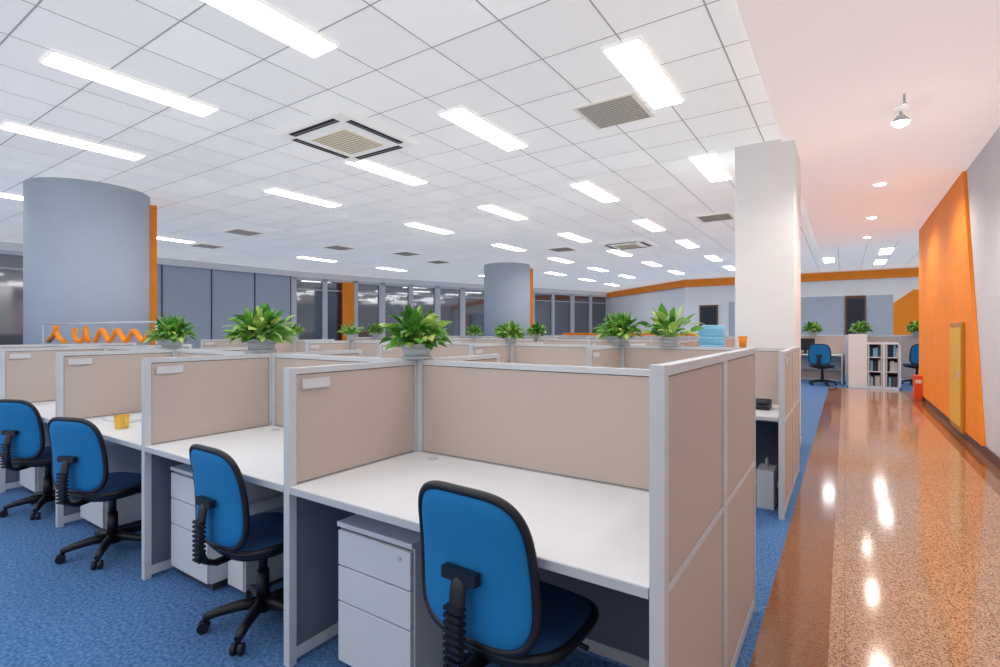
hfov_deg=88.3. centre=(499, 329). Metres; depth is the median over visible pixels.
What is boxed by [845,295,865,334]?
door
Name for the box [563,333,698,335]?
screen
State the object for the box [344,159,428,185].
ceiling light panel
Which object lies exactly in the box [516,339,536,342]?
wall
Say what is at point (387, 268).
ceiling light panel
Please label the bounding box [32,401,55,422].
office desk
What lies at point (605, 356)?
wall
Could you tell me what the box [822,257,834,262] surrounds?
ceiling light panel
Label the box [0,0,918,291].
ceiling
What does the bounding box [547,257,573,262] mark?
ceiling light panel
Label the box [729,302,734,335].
panel
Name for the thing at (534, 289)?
wall
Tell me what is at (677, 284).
band
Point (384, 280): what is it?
wall
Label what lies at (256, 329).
potted plant
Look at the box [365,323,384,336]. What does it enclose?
potted plant
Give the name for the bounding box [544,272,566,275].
ceiling light panel
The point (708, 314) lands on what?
door
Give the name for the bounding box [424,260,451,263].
ceiling vent grille
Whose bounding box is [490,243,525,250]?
ceiling light panel
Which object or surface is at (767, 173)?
square column
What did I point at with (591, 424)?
wall
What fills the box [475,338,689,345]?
wall
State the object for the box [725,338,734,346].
wall
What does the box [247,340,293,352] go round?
wall
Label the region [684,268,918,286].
band
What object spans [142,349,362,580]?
cubicle partition
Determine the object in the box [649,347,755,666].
wall
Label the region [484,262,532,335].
round column
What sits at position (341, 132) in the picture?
air conditioner
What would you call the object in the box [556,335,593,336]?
wall
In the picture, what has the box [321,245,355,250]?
ceiling vent grille
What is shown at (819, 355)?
office chair
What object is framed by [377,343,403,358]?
wall
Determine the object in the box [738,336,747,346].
cup
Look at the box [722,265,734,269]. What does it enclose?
ceiling light panel
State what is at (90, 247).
round column
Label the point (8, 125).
ceiling light panel
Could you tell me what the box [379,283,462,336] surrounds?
window
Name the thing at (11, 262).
window
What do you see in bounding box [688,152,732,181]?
ceiling light panel
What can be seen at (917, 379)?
box
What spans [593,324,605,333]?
potted plant
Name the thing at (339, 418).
wall
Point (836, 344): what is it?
wall
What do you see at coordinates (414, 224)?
ceiling light panel
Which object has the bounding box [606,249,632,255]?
ceiling light panel
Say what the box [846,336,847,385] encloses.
wall
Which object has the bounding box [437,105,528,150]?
ceiling light panel
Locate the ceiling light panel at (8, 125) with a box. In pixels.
[0,120,146,160]
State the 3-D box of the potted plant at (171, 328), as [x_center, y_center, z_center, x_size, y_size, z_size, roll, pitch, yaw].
[-2.771,0.008,4.329,0.386,0.293,0.445,0,0,-10]
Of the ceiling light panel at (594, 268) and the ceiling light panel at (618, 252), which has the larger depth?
the ceiling light panel at (594, 268)
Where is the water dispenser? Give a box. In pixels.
[699,325,725,346]
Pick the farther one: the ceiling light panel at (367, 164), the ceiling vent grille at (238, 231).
the ceiling vent grille at (238, 231)
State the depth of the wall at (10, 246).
12.35 m
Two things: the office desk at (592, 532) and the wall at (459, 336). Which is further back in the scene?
the wall at (459, 336)
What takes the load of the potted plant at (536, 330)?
on the wall at (546, 341)
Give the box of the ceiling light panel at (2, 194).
[0,192,22,199]
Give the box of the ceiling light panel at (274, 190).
[263,187,342,207]
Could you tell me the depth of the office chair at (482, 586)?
1.48 m
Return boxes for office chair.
[0,399,55,519]
[48,417,141,569]
[189,444,283,655]
[418,480,598,666]
[808,344,837,385]
[901,344,918,385]
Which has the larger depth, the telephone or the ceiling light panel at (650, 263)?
the ceiling light panel at (650, 263)
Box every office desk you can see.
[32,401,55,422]
[86,412,141,449]
[145,425,283,491]
[289,451,648,598]
[756,404,778,422]
[801,354,842,383]
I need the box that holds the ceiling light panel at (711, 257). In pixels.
[704,255,722,260]
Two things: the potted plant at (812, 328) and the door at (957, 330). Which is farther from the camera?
the potted plant at (812, 328)
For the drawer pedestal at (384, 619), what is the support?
on the floor
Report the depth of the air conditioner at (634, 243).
12.38 m
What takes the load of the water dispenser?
on the floor
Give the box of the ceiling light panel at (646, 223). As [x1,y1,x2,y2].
[632,218,665,231]
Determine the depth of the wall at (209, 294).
16.14 m
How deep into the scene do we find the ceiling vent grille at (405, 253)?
14.03 m
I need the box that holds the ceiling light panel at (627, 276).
[618,274,635,277]
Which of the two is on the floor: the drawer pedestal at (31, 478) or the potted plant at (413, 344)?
the drawer pedestal at (31, 478)
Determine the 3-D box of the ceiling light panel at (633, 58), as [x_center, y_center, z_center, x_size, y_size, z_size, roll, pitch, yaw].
[1.219,-2.086,4.263,0.300,0.026,1.240,0,0,34]
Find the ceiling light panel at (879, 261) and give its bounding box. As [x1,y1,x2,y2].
[873,259,887,264]
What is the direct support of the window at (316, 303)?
attached to the wall at (295, 273)
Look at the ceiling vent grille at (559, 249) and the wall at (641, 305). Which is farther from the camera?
the wall at (641, 305)
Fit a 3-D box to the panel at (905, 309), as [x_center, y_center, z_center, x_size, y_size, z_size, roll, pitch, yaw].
[13.638,0.025,17.169,0.850,2.750,0.070,0,0,34]
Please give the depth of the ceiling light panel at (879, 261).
15.58 m
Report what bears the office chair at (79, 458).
on the floor
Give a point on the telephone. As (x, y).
(761, 404)
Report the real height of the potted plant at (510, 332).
0.275 m
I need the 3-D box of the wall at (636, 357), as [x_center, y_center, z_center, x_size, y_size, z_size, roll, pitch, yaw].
[-0.418,0.779,6.419,7.016,1.242,0.038,0,0,34]
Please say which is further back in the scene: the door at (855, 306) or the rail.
the door at (855, 306)
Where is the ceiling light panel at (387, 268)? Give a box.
[375,267,407,270]
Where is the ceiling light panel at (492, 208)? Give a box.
[476,204,528,219]
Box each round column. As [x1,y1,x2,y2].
[23,177,156,344]
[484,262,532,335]
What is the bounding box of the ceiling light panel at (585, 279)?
[578,278,596,280]
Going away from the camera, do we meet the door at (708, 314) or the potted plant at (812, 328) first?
the potted plant at (812, 328)
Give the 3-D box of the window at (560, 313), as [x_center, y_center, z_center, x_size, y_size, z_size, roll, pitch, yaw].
[3.773,-0.700,26.974,5.609,2.400,0.160,0,0,-35]
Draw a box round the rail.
[41,321,157,347]
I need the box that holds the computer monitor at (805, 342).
[801,338,814,353]
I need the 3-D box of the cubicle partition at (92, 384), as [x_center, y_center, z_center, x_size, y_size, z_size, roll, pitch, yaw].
[-2.710,0.779,4.304,0.044,1.242,1.565,0,0,34]
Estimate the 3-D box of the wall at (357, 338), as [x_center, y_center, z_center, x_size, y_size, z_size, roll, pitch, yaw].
[-3.044,0.779,11.352,0.044,1.242,0.785,0,0,34]
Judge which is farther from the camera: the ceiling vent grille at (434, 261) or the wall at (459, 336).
the ceiling vent grille at (434, 261)
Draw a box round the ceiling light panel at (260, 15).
[200,0,339,58]
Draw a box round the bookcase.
[848,334,900,389]
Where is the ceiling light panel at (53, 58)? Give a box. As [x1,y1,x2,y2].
[39,49,219,116]
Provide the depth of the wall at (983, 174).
5.62 m
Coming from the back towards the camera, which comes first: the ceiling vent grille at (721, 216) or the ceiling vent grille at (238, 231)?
the ceiling vent grille at (238, 231)
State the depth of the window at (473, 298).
23.40 m
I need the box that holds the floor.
[0,375,999,666]
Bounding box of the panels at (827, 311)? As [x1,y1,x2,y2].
[801,294,892,335]
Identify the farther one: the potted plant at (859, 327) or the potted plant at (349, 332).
the potted plant at (859, 327)
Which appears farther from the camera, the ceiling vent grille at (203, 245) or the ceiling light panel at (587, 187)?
the ceiling vent grille at (203, 245)
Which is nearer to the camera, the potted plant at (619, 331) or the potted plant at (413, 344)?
the potted plant at (413, 344)
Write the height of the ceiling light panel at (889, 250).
0.026 m
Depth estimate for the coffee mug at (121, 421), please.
3.38 m
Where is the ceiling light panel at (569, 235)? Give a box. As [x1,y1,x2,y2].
[556,232,592,241]
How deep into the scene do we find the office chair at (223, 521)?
2.25 m
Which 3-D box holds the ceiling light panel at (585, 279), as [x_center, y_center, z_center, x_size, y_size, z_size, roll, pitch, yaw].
[3.626,-2.086,21.403,0.300,0.026,1.240,0,0,34]
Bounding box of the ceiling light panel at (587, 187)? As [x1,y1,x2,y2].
[569,180,619,202]
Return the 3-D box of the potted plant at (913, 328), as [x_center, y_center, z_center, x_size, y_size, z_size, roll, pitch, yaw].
[11.300,-0.064,13.969,0.570,0.419,0.570,0,0,30]
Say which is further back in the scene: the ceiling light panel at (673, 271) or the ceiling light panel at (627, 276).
the ceiling light panel at (627, 276)
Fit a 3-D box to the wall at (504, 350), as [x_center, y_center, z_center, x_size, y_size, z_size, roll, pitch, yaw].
[0.123,0.779,6.053,0.044,1.242,1.565,0,0,34]
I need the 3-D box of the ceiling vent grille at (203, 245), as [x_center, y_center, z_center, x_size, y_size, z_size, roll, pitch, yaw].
[-7.293,-2.090,12.830,0.600,0.018,0.600,0,0,34]
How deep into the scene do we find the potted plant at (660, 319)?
4.96 m
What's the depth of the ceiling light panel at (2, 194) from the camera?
8.00 m
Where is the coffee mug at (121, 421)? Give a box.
[113,414,129,428]
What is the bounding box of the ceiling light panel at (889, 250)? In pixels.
[878,247,894,254]
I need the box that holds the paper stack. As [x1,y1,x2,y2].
[102,414,141,422]
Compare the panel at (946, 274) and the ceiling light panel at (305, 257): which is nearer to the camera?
the panel at (946, 274)
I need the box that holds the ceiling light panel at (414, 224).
[404,222,454,233]
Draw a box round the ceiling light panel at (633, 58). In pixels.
[601,35,684,109]
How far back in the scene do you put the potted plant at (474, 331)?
10.06 m
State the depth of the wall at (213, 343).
8.77 m
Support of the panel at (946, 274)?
attached to the wall at (983, 174)
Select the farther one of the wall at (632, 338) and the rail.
the wall at (632, 338)
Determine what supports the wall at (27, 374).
on the floor
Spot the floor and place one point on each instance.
(890, 557)
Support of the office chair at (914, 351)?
on the floor
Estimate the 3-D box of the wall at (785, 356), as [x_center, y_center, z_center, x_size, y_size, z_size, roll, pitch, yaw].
[2.516,0.779,4.450,0.044,1.242,1.565,0,0,34]
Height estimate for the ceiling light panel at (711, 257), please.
0.026 m
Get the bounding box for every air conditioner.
[269,105,422,162]
[598,238,657,249]
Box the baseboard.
[922,396,999,469]
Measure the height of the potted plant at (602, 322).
0.305 m
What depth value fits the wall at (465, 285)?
23.35 m
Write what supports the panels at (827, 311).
attached to the wall at (721, 296)
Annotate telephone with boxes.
[756,398,771,410]
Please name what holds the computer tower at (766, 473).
on the floor
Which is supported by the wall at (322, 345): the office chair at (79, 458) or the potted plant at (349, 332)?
the potted plant at (349, 332)
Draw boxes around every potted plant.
[143,314,197,348]
[222,302,295,352]
[288,323,304,339]
[337,322,363,340]
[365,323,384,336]
[378,304,452,358]
[465,325,482,337]
[494,320,525,342]
[525,322,546,338]
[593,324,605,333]
[596,310,642,344]
[596,322,609,338]
[637,303,704,345]
[801,321,823,334]
[849,320,872,333]
[905,320,918,334]
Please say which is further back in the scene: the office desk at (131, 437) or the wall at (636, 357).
the wall at (636, 357)
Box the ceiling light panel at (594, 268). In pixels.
[587,267,608,271]
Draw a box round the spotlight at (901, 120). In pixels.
[891,94,910,127]
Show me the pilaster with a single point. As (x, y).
(347, 288)
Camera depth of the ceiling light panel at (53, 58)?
4.31 m
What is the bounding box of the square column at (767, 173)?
[735,139,801,446]
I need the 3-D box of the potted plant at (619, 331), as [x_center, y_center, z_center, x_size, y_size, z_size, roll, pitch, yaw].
[1.216,-0.025,5.298,0.473,0.359,0.545,0,0,39]
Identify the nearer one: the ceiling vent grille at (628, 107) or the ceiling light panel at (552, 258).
the ceiling vent grille at (628, 107)
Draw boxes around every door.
[699,305,717,325]
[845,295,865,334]
[950,322,964,433]
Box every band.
[607,280,683,297]
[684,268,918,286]
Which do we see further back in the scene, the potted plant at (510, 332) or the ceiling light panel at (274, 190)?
the ceiling light panel at (274, 190)
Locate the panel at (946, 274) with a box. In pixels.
[919,171,985,445]
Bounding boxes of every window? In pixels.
[0,250,22,344]
[291,276,381,340]
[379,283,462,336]
[460,288,483,335]
[533,291,607,335]
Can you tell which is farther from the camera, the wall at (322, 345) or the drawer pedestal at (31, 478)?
the wall at (322, 345)
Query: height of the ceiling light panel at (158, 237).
0.026 m
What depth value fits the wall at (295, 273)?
19.41 m
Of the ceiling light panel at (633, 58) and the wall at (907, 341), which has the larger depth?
the wall at (907, 341)
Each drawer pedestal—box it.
[20,421,55,492]
[80,440,141,528]
[170,464,283,589]
[337,514,471,666]
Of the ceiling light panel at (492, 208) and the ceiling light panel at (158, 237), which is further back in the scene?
the ceiling light panel at (158, 237)
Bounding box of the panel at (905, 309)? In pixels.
[893,289,918,334]
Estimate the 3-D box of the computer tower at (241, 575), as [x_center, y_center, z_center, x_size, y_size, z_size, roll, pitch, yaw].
[-1.308,1.190,2.890,0.170,0.420,0.373,0,0,34]
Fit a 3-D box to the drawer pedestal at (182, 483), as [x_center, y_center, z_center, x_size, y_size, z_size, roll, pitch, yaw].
[-1.573,1.090,3.034,0.416,0.620,0.510,0,0,34]
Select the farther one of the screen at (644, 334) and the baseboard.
the screen at (644, 334)
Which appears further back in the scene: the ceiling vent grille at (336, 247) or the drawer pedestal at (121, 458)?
the ceiling vent grille at (336, 247)
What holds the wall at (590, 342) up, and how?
on the floor
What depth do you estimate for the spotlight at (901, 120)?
4.75 m
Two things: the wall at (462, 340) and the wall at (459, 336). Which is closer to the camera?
the wall at (462, 340)
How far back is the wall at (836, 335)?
15.93 m
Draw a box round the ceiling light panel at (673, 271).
[667,270,684,273]
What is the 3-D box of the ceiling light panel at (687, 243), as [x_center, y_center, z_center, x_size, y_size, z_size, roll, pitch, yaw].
[4.546,-2.086,12.482,0.300,0.026,1.240,0,0,34]
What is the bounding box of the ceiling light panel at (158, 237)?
[157,236,195,242]
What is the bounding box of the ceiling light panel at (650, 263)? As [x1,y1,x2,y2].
[641,261,662,266]
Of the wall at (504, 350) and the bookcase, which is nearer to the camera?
the wall at (504, 350)
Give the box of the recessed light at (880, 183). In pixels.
[873,182,887,185]
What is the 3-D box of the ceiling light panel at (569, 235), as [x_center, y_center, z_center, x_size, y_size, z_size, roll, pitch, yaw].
[1.696,-2.086,11.623,0.300,0.026,1.240,0,0,34]
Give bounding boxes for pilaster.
[342,282,353,340]
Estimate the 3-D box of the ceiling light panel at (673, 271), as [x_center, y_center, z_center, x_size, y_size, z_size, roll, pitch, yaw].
[6.371,-2.086,18.602,0.300,0.026,1.240,0,0,34]
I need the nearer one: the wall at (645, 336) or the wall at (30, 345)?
the wall at (30, 345)
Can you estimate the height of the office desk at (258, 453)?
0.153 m
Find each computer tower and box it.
[228,495,283,592]
[756,456,776,509]
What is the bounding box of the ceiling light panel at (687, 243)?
[674,239,699,247]
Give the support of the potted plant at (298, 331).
on the wall at (287, 347)
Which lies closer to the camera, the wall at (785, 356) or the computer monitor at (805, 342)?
the wall at (785, 356)
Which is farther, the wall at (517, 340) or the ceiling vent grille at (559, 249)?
the ceiling vent grille at (559, 249)
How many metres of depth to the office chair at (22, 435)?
3.78 m
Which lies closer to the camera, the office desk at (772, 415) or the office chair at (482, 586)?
the office chair at (482, 586)
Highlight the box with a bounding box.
[913,374,921,400]
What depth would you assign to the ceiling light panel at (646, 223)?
10.15 m
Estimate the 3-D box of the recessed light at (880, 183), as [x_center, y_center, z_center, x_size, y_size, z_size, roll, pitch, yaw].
[5.350,-2.050,7.249,0.170,0.018,0.170,0,0,34]
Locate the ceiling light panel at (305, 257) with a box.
[296,256,336,261]
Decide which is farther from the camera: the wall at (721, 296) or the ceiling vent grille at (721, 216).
the wall at (721, 296)
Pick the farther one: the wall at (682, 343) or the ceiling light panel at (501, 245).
the ceiling light panel at (501, 245)
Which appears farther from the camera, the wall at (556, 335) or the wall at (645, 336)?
the wall at (556, 335)
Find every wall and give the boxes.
[0,241,22,251]
[0,342,136,347]
[0,344,191,492]
[56,344,648,666]
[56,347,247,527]
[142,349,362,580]
[157,257,292,348]
[200,339,245,347]
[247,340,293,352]
[284,354,499,666]
[293,271,381,282]
[294,340,787,487]
[305,341,351,351]
[356,337,374,340]
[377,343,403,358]
[382,278,462,286]
[450,338,474,342]
[459,336,482,337]
[463,283,483,288]
[469,342,543,362]
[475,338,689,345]
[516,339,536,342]
[533,287,607,295]
[549,336,698,339]
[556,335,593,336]
[586,344,645,367]
[588,339,608,344]
[608,279,684,332]
[645,336,687,337]
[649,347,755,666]
[678,340,698,346]
[685,267,918,335]
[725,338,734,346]
[779,346,799,519]
[801,335,900,381]
[836,335,868,374]
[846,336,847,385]
[900,335,918,379]
[966,127,999,456]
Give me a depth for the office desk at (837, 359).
13.97 m
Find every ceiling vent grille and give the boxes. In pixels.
[189,243,225,248]
[222,228,263,235]
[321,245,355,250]
[390,251,420,255]
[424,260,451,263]
[547,247,576,251]
[572,92,654,129]
[695,212,734,222]
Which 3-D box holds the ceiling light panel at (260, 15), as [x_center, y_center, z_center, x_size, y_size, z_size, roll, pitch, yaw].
[-1.643,-2.086,3.351,0.300,0.026,1.240,0,0,34]

